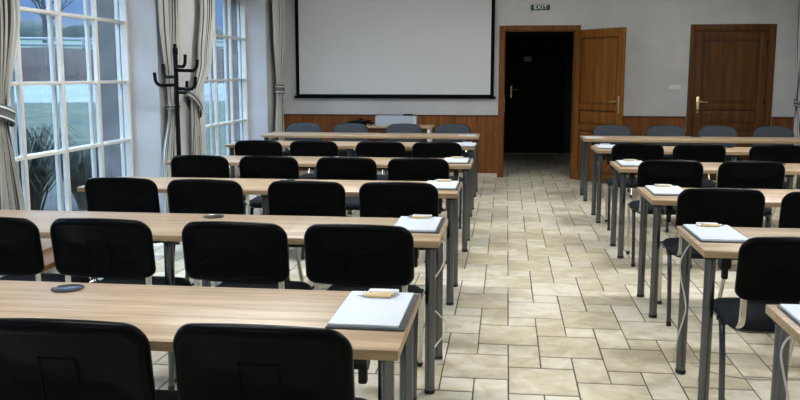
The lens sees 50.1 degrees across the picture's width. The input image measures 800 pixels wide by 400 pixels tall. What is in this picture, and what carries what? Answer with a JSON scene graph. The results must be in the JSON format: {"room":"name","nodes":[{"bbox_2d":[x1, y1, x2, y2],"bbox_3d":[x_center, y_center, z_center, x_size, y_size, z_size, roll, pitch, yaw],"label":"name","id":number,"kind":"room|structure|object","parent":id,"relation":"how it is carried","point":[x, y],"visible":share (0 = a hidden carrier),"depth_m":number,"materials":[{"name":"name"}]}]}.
{"room":"lecture hall","nodes":[
{"label":"lecture hall","id":0,"kind":"room"},
{"bbox_2d":[9,0,275,273],"bbox_3d":[-2.976,-0.732,5.092,0.570,3.370,15.680,1,8,7],"label":"wall","id":1,"kind":"structure","parent":0,"point":[149,100],"depth_m":8.30,"materials":[{"name":"white paint"}]},
{"bbox_2d":[0,0,24,276],"bbox_3d":[-2.551,-0.836,5.460,0.140,2.970,0.522,1,8,7],"label":"curtain","id":2,"kind":"object","parent":1,"relation":"hanging from","point":[11,194],"visible":0.7,"depth_m":5.53,"materials":[{"name":"grey fabric"}]},
{"bbox_2d":[9,0,134,271],"bbox_3d":[-2.638,-0.861,6.976,0.422,2.480,2.500,1,8,7],"label":"window","id":3,"kind":"structure","parent":1,"relation":"in","point":[121,22],"depth_m":7.12,"materials":[{"name":"white paint"}]},
{"bbox_2d":[158,0,180,212],"bbox_3d":[-2.224,-1.249,8.292,0.137,2.970,0.561,0,8,3],"label":"curtain","id":4,"kind":"object","parent":1,"relation":"hanging from","point":[169,12],"visible":0.66,"depth_m":8.27,"materials":[{"name":"grey fabric"}]},
{"bbox_2d":[185,0,214,154],"bbox_3d":[-2.116,-1.379,9.179,0.138,2.970,0.956,1,8,7],"label":"curtain","id":5,"kind":"object","parent":1,"relation":"hanging from","point":[207,13],"visible":0.73,"depth_m":9.09,"materials":[{"name":"grey fabric"}]},
{"bbox_2d":[205,0,248,177],"bbox_3d":[-2.177,-1.398,10.659,0.422,2.480,2.500,1,8,7],"label":"window","id":6,"kind":"structure","parent":1,"relation":"in","point":[241,38],"depth_m":11.31,"materials":[{"name":"white paint"}]},
{"bbox_2d":[272,0,285,150],"bbox_3d":[-1.711,-1.818,12.187,0.138,2.970,0.701,1,8,4],"label":"curtain","id":7,"kind":"object","parent":1,"relation":"hanging from","point":[278,6],"visible":0.84,"depth_m":12.08,"materials":[{"name":"grey fabric"}]},
{"bbox_2d":[89,153,799,399],"bbox_3d":[1.186,0.526,6.802,7.322,0.050,19.502,1,8,7],"label":"floor","id":8,"kind":"structure","parent":0,"point":[544,307],"depth_m":5.36,"materials":[{"name":"tile"}]},
{"bbox_2d":[0,217,98,282],"bbox_3d":[-1.788,0.447,4.194,0.472,0.866,0.768,1,8,8],"label":"chair","id":9,"kind":"object","parent":8,"relation":"on","point":[21,254],"visible":0.34,"depth_m":3.81,"materials":[{"name":"black plastic"}]},
{"bbox_2d":[0,318,177,399],"bbox_3d":[-0.837,0.680,2.601,0.472,0.866,0.768,1,8,7],"label":"chair","id":10,"kind":"object","parent":8,"relation":"on","point":[41,358],"visible":0.91,"depth_m":2.20,"materials":[{"name":"black plastic"}]},
{"bbox_2d":[31,318,140,329],"bbox_3d":[-0.876,0.429,2.248,0.460,0.265,0.086,1,8,7],"label":"backrest cushion","id":11,"kind":"object","parent":10,"relation":"on","point":[97,325],"depth_m":2.17,"materials":[{"name":"grey fabric"}]},
{"bbox_2d":[50,218,193,389],"bbox_3d":[-1.272,0.455,4.141,0.472,0.866,0.768,1,8,8],"label":"chair","id":12,"kind":"object","parent":8,"relation":"on","point":[116,251],"visible":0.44,"depth_m":3.76,"materials":[{"name":"black plastic"}]},
{"bbox_2d":[84,177,175,265],"bbox_3d":[-1.667,0.238,5.627,0.472,0.866,0.768,1,8,8],"label":"chair","id":13,"kind":"object","parent":8,"relation":"on","point":[103,194],"visible":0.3,"depth_m":5.23,"materials":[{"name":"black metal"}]},
{"bbox_2d":[153,44,198,154],"bbox_3d":[-2.069,-0.578,8.056,0.445,1.764,0.390,1,8,7],"label":"coat rack","id":14,"kind":"object","parent":8,"relation":"on","point":[183,90],"visible":0.8,"depth_m":7.98,"materials":[{"name":"black metal"}]},
{"bbox_2d":[167,179,244,286],"bbox_3d":[-1.138,0.251,5.541,0.472,0.866,0.768,1,8,7],"label":"chair","id":15,"kind":"object","parent":8,"relation":"on","point":[189,196],"visible":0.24,"depth_m":5.15,"materials":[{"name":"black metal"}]},
{"bbox_2d":[0,280,420,399],"bbox_3d":[-1.292,0.702,2.830,2.670,0.746,0.620,1,8,7],"label":"table","id":16,"kind":"object","parent":8,"relation":"on","point":[159,311],"visible":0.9,"depth_m":2.74,"materials":[{"name":"brown wood"}]},
{"bbox_2d":[325,288,419,331],"bbox_3d":[-0.077,0.339,2.695,0.235,0.024,0.410,1,8,7],"label":"clipboard","id":17,"kind":"object","parent":16,"relation":"on","point":[356,312],"visible":0.79,"depth_m":2.63,"materials":[{"name":"grey paper"}]},
{"bbox_2d":[358,292,396,297],"bbox_3d":[-0.075,0.313,2.805,0.129,0.015,0.013,1,8,9],"label":"ballpoint pen","id":18,"kind":"object","parent":17,"relation":"on","point":[362,294],"visible":1,"depth_m":2.80,"materials":[{"name":"beige plastic"}]},
{"bbox_2d":[362,291,399,295],"bbox_3d":[-0.066,0.310,2.823,0.129,0.015,0.013,1,8,5],"label":"ballpoint pen","id":19,"kind":"object","parent":17,"relation":"on","point":[395,294],"visible":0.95,"depth_m":2.82,"materials":[{"name":"beige plastic"}]},
{"bbox_2d":[171,155,250,214],"bbox_3d":[-1.530,0.025,7.088,0.472,0.866,0.768,1,8,7],"label":"chair","id":20,"kind":"object","parent":8,"relation":"on","point":[187,166],"visible":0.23,"depth_m":6.69,"materials":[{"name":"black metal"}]},
{"bbox_2d":[0,210,447,393],"bbox_3d":[-1.074,0.482,4.339,2.590,0.746,0.620,1,8,7],"label":"table","id":21,"kind":"object","parent":8,"relation":"on","point":[167,228],"visible":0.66,"depth_m":4.32,"materials":[{"name":"brown wood"}]},
{"bbox_2d":[394,214,445,233],"bbox_3d":[0.093,0.115,4.231,0.235,0.024,0.410,1,8,7],"label":"clipboard","id":22,"kind":"object","parent":21,"relation":"on","point":[433,225],"visible":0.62,"depth_m":4.20,"materials":[{"name":"grey paper"}]},
{"bbox_2d":[408,215,432,218],"bbox_3d":[0.105,0.087,4.358,0.129,0.015,0.013,1,8,3],"label":"ballpoint pen","id":23,"kind":"object","parent":22,"relation":"on","point":[409,216],"visible":1,"depth_m":4.35,"materials":[{"name":"brown wood"}]},
{"bbox_2d":[435,240,446,364],"bbox_3d":[0.185,0.516,4.266,0.079,0.704,0.343,1,8,9],"label":"power cable","id":24,"kind":"object","parent":21,"relation":"attached to","point":[442,240],"visible":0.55,"depth_m":4.36,"materials":[{"name":"grey plastic"}]},
{"bbox_2d":[181,221,313,289],"bbox_3d":[-0.668,0.467,4.060,0.472,0.866,0.768,1,8,8],"label":"chair","id":25,"kind":"object","parent":8,"relation":"on","point":[234,254],"visible":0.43,"depth_m":3.68,"materials":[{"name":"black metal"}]},
{"bbox_2d":[234,140,282,214],"bbox_3d":[-1.324,-0.196,8.605,0.472,0.866,0.768,1,8,7],"label":"chair","id":26,"kind":"object","parent":8,"relation":"on","point":[243,147],"visible":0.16,"depth_m":8.20,"materials":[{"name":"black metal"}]},
{"bbox_2d":[77,176,461,305],"bbox_3d":[-0.854,0.258,5.877,2.520,0.746,0.620,1,8,7],"label":"table","id":27,"kind":"object","parent":8,"relation":"on","point":[249,186],"visible":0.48,"depth_m":5.62,"materials":[{"name":"brown wood"}]},
{"bbox_2d":[427,179,460,189],"bbox_3d":[0.283,-0.104,5.734,0.235,0.024,0.410,1,8,7],"label":"clipboard","id":28,"kind":"object","parent":27,"relation":"on","point":[453,185],"visible":0.63,"depth_m":5.71,"materials":[{"name":"grey paper"}]},
{"bbox_2d":[434,179,451,181],"bbox_3d":[0.296,-0.133,5.860,0.129,0.015,0.013,1,8,9],"label":"ballpoint pen","id":29,"kind":"object","parent":28,"relation":"on","point":[437,180],"visible":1,"depth_m":5.86,"materials":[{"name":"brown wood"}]},
{"bbox_2d":[173,323,366,399],"bbox_3d":[-0.307,0.687,2.552,0.472,0.866,0.768,1,8,8],"label":"chair","id":30,"kind":"object","parent":8,"relation":"on","point":[213,361],"visible":1,"depth_m":2.15,"materials":[{"name":"black plastic"}]},
{"bbox_2d":[216,323,326,328],"bbox_3d":[-0.350,0.437,2.199,0.460,0.265,0.086,1,8,8],"label":"backrest cushion","id":31,"kind":"object","parent":30,"relation":"on","point":[218,325],"depth_m":2.13,"materials":[{"name":"grey fabric"}]},
{"bbox_2d":[239,156,304,259],"bbox_3d":[-0.985,0.034,7.027,0.472,0.866,0.768,1,8,6],"label":"chair","id":32,"kind":"object","parent":8,"relation":"on","point":[252,167],"visible":0.38,"depth_m":6.63,"materials":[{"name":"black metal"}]},
{"bbox_2d":[283,123,322,173],"bbox_3d":[-1.330,-0.576,11.283,0.504,0.844,0.769,1,8,7],"label":"chair","id":33,"kind":"object","parent":8,"relation":"on","point":[295,127],"visible":0.27,"depth_m":11.54,"materials":[{"name":"black plastic"}]},
{"bbox_2d":[286,123,321,140],"bbox_3d":[-1.290,-0.901,11.550,0.492,0.274,0.091,1,8,7],"label":"backrest cushion","id":34,"kind":"object","parent":33,"relation":"on","point":[295,127],"depth_m":11.54,"materials":[{"name":"grey fabric"}]},
{"bbox_2d":[268,180,345,281],"bbox_3d":[-0.522,0.261,5.473,0.472,0.866,0.768,1,8,6],"label":"chair","id":35,"kind":"object","parent":8,"relation":"on","point":[293,197],"visible":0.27,"depth_m":5.08,"materials":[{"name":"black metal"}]},
{"bbox_2d":[289,141,347,216],"bbox_3d":[-0.786,-0.189,8.553,0.472,0.866,0.768,1,8,7],"label":"chair","id":36,"kind":"object","parent":8,"relation":"on","point":[297,148],"visible":0.22,"depth_m":8.15,"materials":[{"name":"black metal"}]},
{"bbox_2d":[165,155,473,251],"bbox_3d":[-0.681,0.013,7.556,2.620,0.746,0.620,1,8,7],"label":"table","id":37,"kind":"object","parent":8,"relation":"on","point":[303,161],"visible":0.42,"depth_m":7.21,"materials":[{"name":"brown wood"}]},
{"bbox_2d":[444,156,470,163],"bbox_3d":[0.489,-0.346,7.388,0.235,0.024,0.410,1,8,7],"label":"clipboard","id":38,"kind":"object","parent":37,"relation":"on","point":[449,160],"visible":0.84,"depth_m":7.32,"materials":[{"name":"grey paper"}]},
{"bbox_2d":[316,157,376,209],"bbox_3d":[-0.366,0.047,6.939,0.472,0.866,0.768,1,8,8],"label":"chair","id":39,"kind":"object","parent":8,"relation":"on","point":[327,168],"visible":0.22,"depth_m":6.54,"materials":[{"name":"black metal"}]},
{"bbox_2d":[225,141,475,216],"bbox_3d":[-0.511,-0.249,9.351,2.660,0.746,0.620,1,8,7],"label":"table","id":40,"kind":"object","parent":8,"relation":"on","point":[348,145],"visible":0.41,"depth_m":9.18,"materials":[{"name":"brown wood"}]},
{"bbox_2d":[458,142,477,146],"bbox_3d":[0.701,-0.589,9.056,0.235,0.024,0.410,1,8,8],"label":"clipboard","id":41,"kind":"object","parent":40,"relation":"on","point":[463,144],"visible":0.84,"depth_m":9.01,"materials":[{"name":"grey paper"}]},
{"bbox_2d":[332,123,368,156],"bbox_3d":[-0.699,-0.565,11.205,0.504,0.844,0.769,1,8,7],"label":"chair","id":42,"kind":"object","parent":8,"relation":"on","point":[343,127],"visible":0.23,"depth_m":11.46,"materials":[{"name":"grey fabric"}]},
{"bbox_2d":[332,123,368,140],"bbox_3d":[-0.661,-0.890,11.473,0.492,0.274,0.091,1,8,7],"label":"backrest cushion","id":43,"kind":"object","parent":42,"relation":"on","point":[343,127],"depth_m":11.46,"materials":[{"name":"grey fabric"}]},
{"bbox_2d":[304,224,424,399],"bbox_3d":[-0.131,0.476,3.998,0.472,0.866,0.768,1,8,8],"label":"chair","id":44,"kind":"object","parent":8,"relation":"on","point":[348,257],"visible":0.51,"depth_m":3.62,"materials":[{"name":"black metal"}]},
{"bbox_2d":[261,132,479,196],"bbox_3d":[-0.354,-0.462,10.812,2.690,0.746,0.620,1,8,7],"label":"table","id":45,"kind":"object","parent":8,"relation":"on","point":[276,135],"visible":0.56,"depth_m":10.55,"materials":[{"name":"brown wood"}]},
{"bbox_2d":[356,141,404,180],"bbox_3d":[-0.144,-0.176,8.468,0.472,0.866,0.768,1,8,7],"label":"chair","id":46,"kind":"object","parent":8,"relation":"on","point":[368,148],"visible":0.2,"depth_m":8.06,"materials":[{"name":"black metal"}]},
{"bbox_2d":[354,124,434,149],"bbox_3d":[-0.097,-0.691,12.314,1.150,0.765,0.440,1,8,7],"label":"side table","id":47,"kind":"object","parent":8,"relation":"on","point":[373,128],"visible":0.27,"depth_m":12.10,"materials":[{"name":"brown wood"}]},
{"bbox_2d":[347,118,374,124],"bbox_3d":[-0.551,-1.123,12.247,0.409,0.100,0.132,1,8,7],"label":"cable bundle","id":48,"kind":"object","parent":47,"relation":"on","point":[360,120],"visible":0.92,"depth_m":12.20,"materials":[{"name":"black plastic"}]},
{"bbox_2d":[375,114,416,125],"bbox_3d":[-0.051,-1.143,12.191,0.585,0.165,0.180,1,8,7],"label":"case","id":49,"kind":"object","parent":47,"relation":"on","point":[380,120],"visible":0.82,"depth_m":12.12,"materials":[{"name":"grey"}]},
{"bbox_2d":[359,182,438,249],"bbox_3d":[0.029,0.270,5.414,0.472,0.866,0.768,1,8,7],"label":"chair","id":50,"kind":"object","parent":8,"relation":"on","point":[376,199],"visible":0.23,"depth_m":5.02,"materials":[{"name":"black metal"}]},
{"bbox_2d":[382,123,422,174],"bbox_3d":[0.016,-0.551,11.118,0.504,0.844,0.769,1,8,6],"label":"chair","id":51,"kind":"object","parent":8,"relation":"on","point":[402,127],"visible":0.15,"depth_m":11.37,"materials":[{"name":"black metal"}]},
{"bbox_2d":[385,124,421,141],"bbox_3d":[0.051,-0.877,11.386,0.492,0.274,0.091,1,8,6],"label":"backrest cushion","id":52,"kind":"object","parent":51,"relation":"on","point":[393,128],"depth_m":11.37,"materials":[{"name":"grey fabric"}]},
{"bbox_2d":[388,158,448,263],"bbox_3d":[0.179,0.058,6.868,0.472,0.866,0.768,1,8,7],"label":"chair","id":53,"kind":"object","parent":8,"relation":"on","point":[399,169],"visible":0.27,"depth_m":6.47,"materials":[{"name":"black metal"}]},
{"bbox_2d":[412,142,462,228],"bbox_3d":[0.386,-0.166,8.403,0.472,0.866,0.768,1,8,7],"label":"chair","id":54,"kind":"object","parent":8,"relation":"on","point":[419,149],"visible":0.33,"depth_m":8.00,"materials":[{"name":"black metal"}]},
{"bbox_2d":[433,124,471,157],"bbox_3d":[0.649,-0.540,11.040,0.504,0.844,0.769,1,8,8],"label":"chair","id":55,"kind":"object","parent":8,"relation":"on","point":[443,128],"visible":0.27,"depth_m":11.30,"materials":[{"name":"grey fabric"}]},
{"bbox_2d":[434,124,470,141],"bbox_3d":[0.692,-0.865,11.307,0.492,0.274,0.091,1,8,8],"label":"backrest cushion","id":56,"kind":"object","parent":55,"relation":"on","point":[443,128],"depth_m":11.30,"materials":[{"name":"grey fabric"}]},
{"bbox_2d":[592,125,632,196],"bbox_3d":[2.691,-0.503,10.790,0.504,0.844,0.769,1,8,8],"label":"chair","id":57,"kind":"object","parent":8,"relation":"on","point":[602,130],"visible":0.23,"depth_m":11.05,"materials":[{"name":"silver metal"}]},
{"bbox_2d":[592,125,630,144],"bbox_3d":[2.733,-0.828,11.057,0.492,0.274,0.091,1,8,8],"label":"backrest cushion","id":58,"kind":"object","parent":57,"relation":"on","point":[602,130],"depth_m":11.05,"materials":[{"name":"grey fabric"}]},
{"bbox_2d":[605,143,663,230],"bbox_3d":[2.236,-0.145,8.265,0.472,0.866,0.768,1,8,8],"label":"chair","id":59,"kind":"object","parent":8,"relation":"on","point":[637,151],"visible":0.43,"depth_m":7.88,"materials":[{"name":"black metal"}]},
{"bbox_2d":[626,160,703,267],"bbox_3d":[2.046,0.080,6.720,0.472,0.866,0.768,1,8,7],"label":"chair","id":60,"kind":"object","parent":8,"relation":"on","point":[681,173],"visible":0.48,"depth_m":6.33,"materials":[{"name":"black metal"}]},
{"bbox_2d":[645,125,685,159],"bbox_3d":[3.365,-0.490,10.708,0.504,0.844,0.769,1,8,7],"label":"chair","id":61,"kind":"object","parent":8,"relation":"on","point":[661,130],"visible":0.23,"depth_m":10.96,"materials":[{"name":"grey fabric"}]},
{"bbox_2d":[646,125,685,145],"bbox_3d":[3.404,-0.816,10.975,0.492,0.274,0.091,1,8,7],"label":"backrest cushion","id":62,"kind":"object","parent":61,"relation":"on","point":[661,130],"depth_m":10.97,"materials":[{"name":"grey fabric"}]},
{"bbox_2d":[591,145,750,222],"bbox_3d":[3.300,-0.146,8.657,2.650,0.746,0.620,1,8,7],"label":"table","id":63,"kind":"object","parent":8,"relation":"on","point":[598,154],"visible":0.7,"depth_m":8.59,"materials":[{"name":"brown wood"}]},
{"bbox_2d":[594,144,613,148],"bbox_3d":[2.139,-0.554,8.822,0.235,0.024,0.410,1,8,7],"label":"clipboard","id":64,"kind":"object","parent":63,"relation":"on","point":[599,146],"visible":0.84,"depth_m":8.76,"materials":[{"name":"grey paper"}]},
{"bbox_2d":[579,136,799,200],"bbox_3d":[3.491,-0.364,10.151,2.650,0.746,0.620,1,8,7],"label":"table","id":65,"kind":"object","parent":8,"relation":"on","point":[585,142],"visible":0.62,"depth_m":10.06,"materials":[{"name":"brown wood"}]},
{"bbox_2d":[583,136,602,137],"bbox_3d":[2.316,-0.748,10.220,0.210,0.003,0.280,0,8,2],"label":"paper sheet","id":66,"kind":"object","parent":65,"relation":"on","point":[583,136],"visible":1,"depth_m":10.27,"materials":[{"name":"white paper"}]},
{"bbox_2d":[661,144,725,231],"bbox_3d":[2.771,-0.136,8.199,0.472,0.866,0.768,1,8,6],"label":"chair","id":67,"kind":"object","parent":8,"relation":"on","point":[694,152],"visible":0.34,"depth_m":7.80,"materials":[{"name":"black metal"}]},
{"bbox_2d":[610,161,799,258],"bbox_3d":[3.096,0.096,7.000,2.650,0.746,0.620,1,8,7],"label":"table","id":68,"kind":"object","parent":8,"relation":"on","point":[791,169],"visible":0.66,"depth_m":6.94,"materials":[{"name":"brown wood"}]},
{"bbox_2d":[615,160,642,166],"bbox_3d":[1.943,-0.312,7.160,0.235,0.024,0.410,1,8,7],"label":"clipboard","id":69,"kind":"object","parent":68,"relation":"on","point":[621,163],"visible":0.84,"depth_m":7.08,"materials":[{"name":"grey paper"}]},
{"bbox_2d":[657,188,764,325],"bbox_3d":[1.829,0.310,5.144,0.472,0.866,0.768,1,8,7],"label":"chair","id":70,"kind":"object","parent":8,"relation":"on","point":[733,207],"visible":0.48,"depth_m":4.76,"materials":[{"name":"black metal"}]},
{"bbox_2d":[637,187,799,317],"bbox_3d":[2.856,0.345,5.290,2.650,0.746,0.620,1,8,7],"label":"table","id":71,"kind":"object","parent":8,"relation":"on","point":[773,197],"visible":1,"depth_m":5.25,"materials":[{"name":"brown wood"}]},
{"bbox_2d":[644,184,683,195],"bbox_3d":[1.711,-0.066,5.472,0.235,0.024,0.410,1,8,8],"label":"clipboard","id":72,"kind":"object","parent":71,"relation":"on","point":[674,190],"visible":0.65,"depth_m":5.42,"materials":[{"name":"grey paper"}]},
{"bbox_2d":[653,184,672,186],"bbox_3d":[1.722,-0.094,5.601,0.129,0.015,0.013,1,8,7],"label":"ballpoint pen","id":73,"kind":"object","parent":72,"relation":"on","point":[656,185],"visible":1,"depth_m":5.60,"materials":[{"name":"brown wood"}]},
{"bbox_2d":[697,126,743,179],"bbox_3d":[3.993,-0.479,10.631,0.504,0.844,0.769,1,8,8],"label":"chair","id":74,"kind":"object","parent":8,"relation":"on","point":[706,131],"visible":0.3,"depth_m":10.88,"materials":[{"name":"silver metal"}]},
{"bbox_2d":[697,126,737,146],"bbox_3d":[4.038,-0.804,10.898,0.492,0.274,0.091,1,8,8],"label":"backrest cushion","id":75,"kind":"object","parent":74,"relation":"on","point":[706,131],"depth_m":10.89,"materials":[{"name":"grey fabric"}]},
{"bbox_2d":[675,226,799,399],"bbox_3d":[2.643,0.559,3.820,2.650,0.746,0.620,1,8,7],"label":"table","id":76,"kind":"object","parent":8,"relation":"on","point":[724,253],"visible":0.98,"depth_m":3.77,"materials":[{"name":"brown wood"}]},
{"bbox_2d":[682,222,748,242],"bbox_3d":[1.478,0.149,3.998,0.235,0.024,0.410,1,8,7],"label":"clipboard","id":77,"kind":"object","parent":76,"relation":"on","point":[722,234],"visible":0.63,"depth_m":3.95,"materials":[{"name":"grey paper"}]},
{"bbox_2d":[696,223,723,226],"bbox_3d":[1.493,0.121,4.123,0.129,0.015,0.013,0,8,3],"label":"ballpoint pen","id":78,"kind":"object","parent":77,"relation":"on","point":[699,224],"visible":1,"depth_m":4.12,"materials":[{"name":"beige plastic"}]},
{"bbox_2d":[673,244,799,380],"bbox_3d":[1.881,0.526,4.197,1.068,0.703,0.306,1,8,7],"label":"power cable","id":79,"kind":"object","parent":76,"relation":"attached to","point":[689,244],"visible":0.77,"depth_m":4.16,"materials":[{"name":"grey plastic"}]},
{"bbox_2d":[698,236,799,399],"bbox_3d":[1.606,0.517,3.720,0.472,0.866,0.768,1,8,6],"label":"chair","id":80,"kind":"object","parent":8,"relation":"on","point":[768,268],"visible":0.7,"depth_m":3.37,"materials":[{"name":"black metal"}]},
{"bbox_2d":[716,161,784,227],"bbox_3d":[2.615,0.090,6.650,0.472,0.866,0.768,1,8,7],"label":"chair","id":81,"kind":"object","parent":8,"relation":"on","point":[731,174],"visible":0.4,"depth_m":6.26,"materials":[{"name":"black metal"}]},
{"bbox_2d":[752,126,793,178],"bbox_3d":[4.674,-0.466,10.547,0.504,0.844,0.769,1,8,7],"label":"chair","id":82,"kind":"object","parent":8,"relation":"on","point":[765,131],"visible":0.19,"depth_m":10.81,"materials":[{"name":"silver metal"}]},
{"bbox_2d":[753,126,793,145],"bbox_3d":[4.714,-0.792,10.815,0.492,0.274,0.091,1,8,7],"label":"backrest cushion","id":83,"kind":"object","parent":82,"relation":"on","point":[765,131],"depth_m":10.81,"materials":[{"name":"grey fabric"}]},
{"bbox_2d":[748,144,799,222],"bbox_3d":[3.446,-0.123,8.117,0.472,0.866,0.768,1,8,7],"label":"chair","id":84,"kind":"object","parent":8,"relation":"on","point":[780,153],"visible":0.23,"depth_m":7.72,"materials":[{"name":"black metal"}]},
{"bbox_2d":[765,304,799,399],"bbox_3d":[2.466,0.771,2.370,2.650,0.746,0.620,1,8,7],"label":"table","id":85,"kind":"object","parent":8,"relation":"on","point":[785,327],"visible":0.91,"depth_m":2.74,"materials":[{"name":"brown wood"}]},
{"bbox_2d":[780,336,791,399],"bbox_3d":[1.376,0.740,2.715,0.511,0.707,0.121,-3,9,-21],"label":"power cable","id":86,"kind":"object","parent":85,"relation":"hanging from","point":[789,337],"visible":0.85,"depth_m":2.57,"materials":[{"name":"grey plastic"}]},
{"bbox_2d":[777,302,799,325],"bbox_3d":[1.301,0.363,2.533,0.235,0.024,0.410,1,8,7],"label":"clipboard","id":87,"kind":"object","parent":85,"relation":"on","point":[792,311],"visible":1,"depth_m":2.66,"materials":[{"name":"grey paper"}]},
{"bbox_2d":[778,191,799,227],"bbox_3d":[2.359,0.328,5.019,0.472,0.866,0.768,1,8,7],"label":"chair","id":88,"kind":"object","parent":8,"relation":"on","point":[789,217],"visible":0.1,"depth_m":4.66,"materials":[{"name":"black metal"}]},
{"bbox_2d":[505,32,573,153],"bbox_3d":[2.269,-1.913,14.340,1.850,2.600,4.030,1,8,7],"label":"wall","id":89,"kind":"structure","parent":0,"point":[569,35],"depth_m":16.09,"materials":[{"name":"paint"}]},
{"bbox_2d":[504,36,565,153],"bbox_3d":[2.507,-1.974,16.147,1.180,2.200,0.106,1,8,7],"label":"door","id":90,"kind":"structure","parent":89,"relation":"in","point":[534,92],"depth_m":16.16,"materials":[{"name":"brown wood"}]},
{"bbox_2d":[283,0,798,168],"bbox_3d":[1.899,-1.889,12.267,7.720,3.150,0.140,1,8,7],"label":"wall","id":91,"kind":"structure","parent":0,"point":[657,31],"depth_m":11.99,"materials":[{"name":"white paint"}]},
{"bbox_2d":[284,114,497,177],"bbox_3d":[-0.166,-0.803,12.595,3.181,0.905,0.034,1,8,7],"label":"wainscot","id":92,"kind":"structure","parent":91,"relation":"attached to","point":[486,126],"depth_m":12.46,"materials":[{"name":"brown wood"}]},
{"bbox_2d":[294,0,495,98],"bbox_3d":[-0.092,-2.436,12.303,3.050,1.938,0.110,1,8,7],"label":"projection screen","id":93,"kind":"object","parent":91,"relation":"attached to","point":[431,49],"visible":1,"depth_m":12.34,"materials":[{"name":"grey fabric"}]},
{"bbox_2d":[531,5,549,9],"bbox_3d":[1.979,-2.712,12.056,0.266,0.076,0.019,1,8,7],"label":"exit sign","id":94,"kind":"object","parent":91,"relation":"attached to","point":[533,7],"visible":1,"depth_m":12.05,"materials":[{"name":"green plastic"}]},
{"bbox_2d":[497,25,626,182],"bbox_3d":[2.333,-1.365,12.064,1.830,2.172,0.630,5,10,32],"label":"door","id":95,"kind":"structure","parent":91,"relation":"in","point":[598,77],"depth_m":11.87,"materials":[{"name":"brown wood"}]},
{"bbox_2d":[623,116,685,176],"bbox_3d":[3.276,-0.740,12.173,1.482,0.905,0.034,1,8,7],"label":"wainscot","id":96,"kind":"structure","parent":91,"relation":"attached to","point":[638,125],"depth_m":12.09,"materials":[{"name":"brown wood"}]},
{"bbox_2d":[669,85,680,90],"bbox_3d":[3.852,-1.569,11.990,0.170,0.084,0.015,1,8,7],"label":"light switch","id":97,"kind":"object","parent":91,"relation":"attached to","point":[671,87],"visible":1,"depth_m":11.99,"materials":[{"name":"grey plastic"}]},
{"bbox_2d":[686,24,776,179],"bbox_3d":[4.595,-1.351,11.979,1.138,2.172,0.196,1,8,7],"label":"door","id":98,"kind":"structure","parent":91,"relation":"in","point":[729,74],"depth_m":11.89,"materials":[{"name":"brown wood"}]},
{"bbox_2d":[771,117,793,181],"bbox_3d":[5.342,-0.702,11.920,0.360,0.905,0.034,1,8,7],"label":"wainscot","id":99,"kind":"structure","parent":91,"relation":"attached to","point":[776,121],"depth_m":11.87,"materials":[{"name":"brown wood"}]},
{"label":"outside","id":100,"kind":"structure","parent":0,"visible":0},
{"bbox_2d":[13,47,224,82],"bbox_3d":[-13.780,-5.894,37.358,126.703,1.698,67.735,1,8,7],"label":"bank","id":101,"kind":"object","parent":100,"point":[35,61],"visible":0.09,"depth_m":36.79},
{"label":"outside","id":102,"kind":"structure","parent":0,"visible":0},
{"bbox_2d":[40,187,86,210],"bbox_3d":[7.874,4.802,-21.138,158.339,0.001,129.617,1,8,7],"label":"bed","id":103,"kind":"object","parent":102,"point":[51,204],"depth_m":11.55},
{"bbox_2d":[17,124,87,209],"bbox_3d":[-3.948,-0.180,8.811,1.526,1.207,1.580,-3,9,-22],"label":"ornamental grass","id":104,"kind":"object","parent":103,"relation":"on","point":[38,171],"depth_m":8.73,"materials":[{"name":"green plant"}]},
{"bbox_2d":[48,143,98,209],"bbox_3d":[-3.998,-0.304,10.930,1.310,0.842,1.302,8,11,43],"label":"ornamental grass","id":105,"kind":"object","parent":103,"relation":"on","point":[80,198],"depth_m":10.74,"materials":[{"name":"green plant"}]},
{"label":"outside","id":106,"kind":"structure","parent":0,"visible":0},
{"bbox_2d":[20,40,223,48],"bbox_3d":[-26.105,-13.000,70.504,155.380,2.900,123.829,1,8,7],"label":"field","id":107,"kind":"structure","parent":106,"point":[21,41],"depth_m":51.13,"materials":[{"name":"green plant"}]},
{"bbox_2d":[31,0,72,42],"bbox_3d":[-17.743,-9.741,42.454,3.105,4.965,3.244,4,9,26],"label":"bare tree","id":108,"kind":"object","parent":107,"relation":"on","point":[44,21],"visible":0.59,"depth_m":42.64,"materials":[{"name":"grey plant"}]},
{"bbox_2d":[20,19,222,39],"bbox_3d":[-36.289,-19.291,97.834,130.117,2.849,74.413,1,8,7],"label":"tree line","id":109,"kind":"object","parent":107,"relation":"on","point":[28,28],"visible":0.07,"depth_m":92.69,"materials":[{"name":"plant"}]},
{"bbox_2d":[20,37,223,48],"bbox_3d":[-14.790,-7.285,39.956,44.000,0.620,0.129,-3,9,-20],"label":"fence","id":110,"kind":"object","parent":107,"relation":"on","point":[82,39],"visible":0.04,"depth_m":39.66,"materials":[{"name":"grey paint"}]},
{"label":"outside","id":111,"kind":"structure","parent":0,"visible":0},
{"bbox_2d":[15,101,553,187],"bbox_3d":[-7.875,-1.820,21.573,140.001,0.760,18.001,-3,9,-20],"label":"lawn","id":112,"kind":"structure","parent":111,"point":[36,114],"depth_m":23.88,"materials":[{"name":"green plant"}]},
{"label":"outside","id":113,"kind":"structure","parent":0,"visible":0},
{"bbox_2d":[14,83,224,102],"bbox_3d":[-11.983,-4.113,32.633,140.000,0.580,6.001,-3,9,-20],"label":"road","id":114,"kind":"structure","parent":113,"point":[75,92],"depth_m":32.51,"materials":[{"name":"grey asphalt"}]},
{"bbox_3d":[0.767,-2.406,4.380,8.070,0.150,15.880,1,8,7],"label":"ceiling","id":115,"kind":"structure","parent":0,"visible":0},
{"bbox_2d":[793,0,799,184],"bbox_3d":[5.311,-1.673,11.218,0.138,2.970,0.801,1,8,9],"label":"curtain","id":116,"kind":"object","parent":115,"relation":"hanging from","point":[796,124],"visible":0.59,"depth_m":11.44,"materials":[{"name":"grey fabric"}]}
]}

